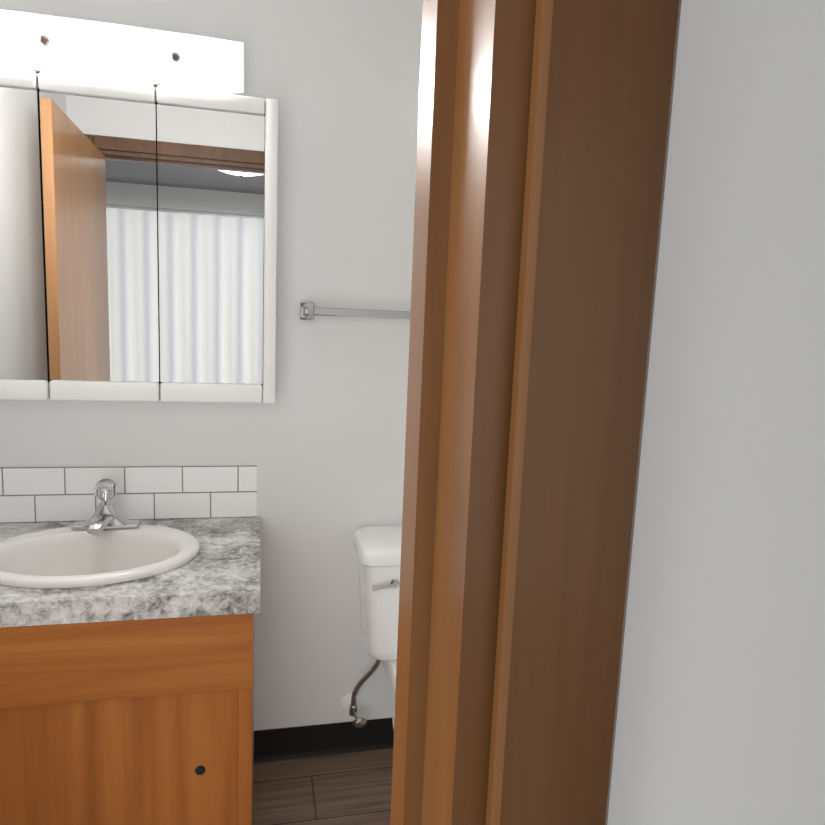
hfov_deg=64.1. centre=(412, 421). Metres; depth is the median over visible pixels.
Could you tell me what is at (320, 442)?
wall
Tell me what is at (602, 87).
door frame
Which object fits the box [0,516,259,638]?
countertop
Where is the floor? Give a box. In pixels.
[252,748,392,824]
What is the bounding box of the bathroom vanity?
[0,478,259,824]
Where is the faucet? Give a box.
[71,478,140,535]
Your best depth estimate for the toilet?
1.86 m
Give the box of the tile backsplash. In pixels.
[0,465,256,522]
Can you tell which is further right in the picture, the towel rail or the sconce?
the towel rail
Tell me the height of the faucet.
0.127 m
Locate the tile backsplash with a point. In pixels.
(45, 494)
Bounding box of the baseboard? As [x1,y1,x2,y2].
[254,717,393,762]
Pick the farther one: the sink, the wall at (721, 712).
the sink
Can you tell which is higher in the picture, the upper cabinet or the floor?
the upper cabinet
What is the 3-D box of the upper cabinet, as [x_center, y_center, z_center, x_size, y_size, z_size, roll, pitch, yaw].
[-0.762,-0.444,1.680,0.812,0.775,0.139,0,8,-13]
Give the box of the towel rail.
[300,302,409,319]
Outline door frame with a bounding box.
[390,0,681,824]
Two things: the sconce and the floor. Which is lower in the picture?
the floor
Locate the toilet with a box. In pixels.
[341,526,401,728]
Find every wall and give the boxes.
[0,0,422,760]
[607,0,824,824]
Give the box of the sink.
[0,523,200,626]
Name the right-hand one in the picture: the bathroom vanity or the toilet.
the toilet
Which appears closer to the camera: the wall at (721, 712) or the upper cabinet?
the wall at (721, 712)
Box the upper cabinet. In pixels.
[0,67,278,402]
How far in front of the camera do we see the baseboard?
2.05 m
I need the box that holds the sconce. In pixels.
[0,9,243,93]

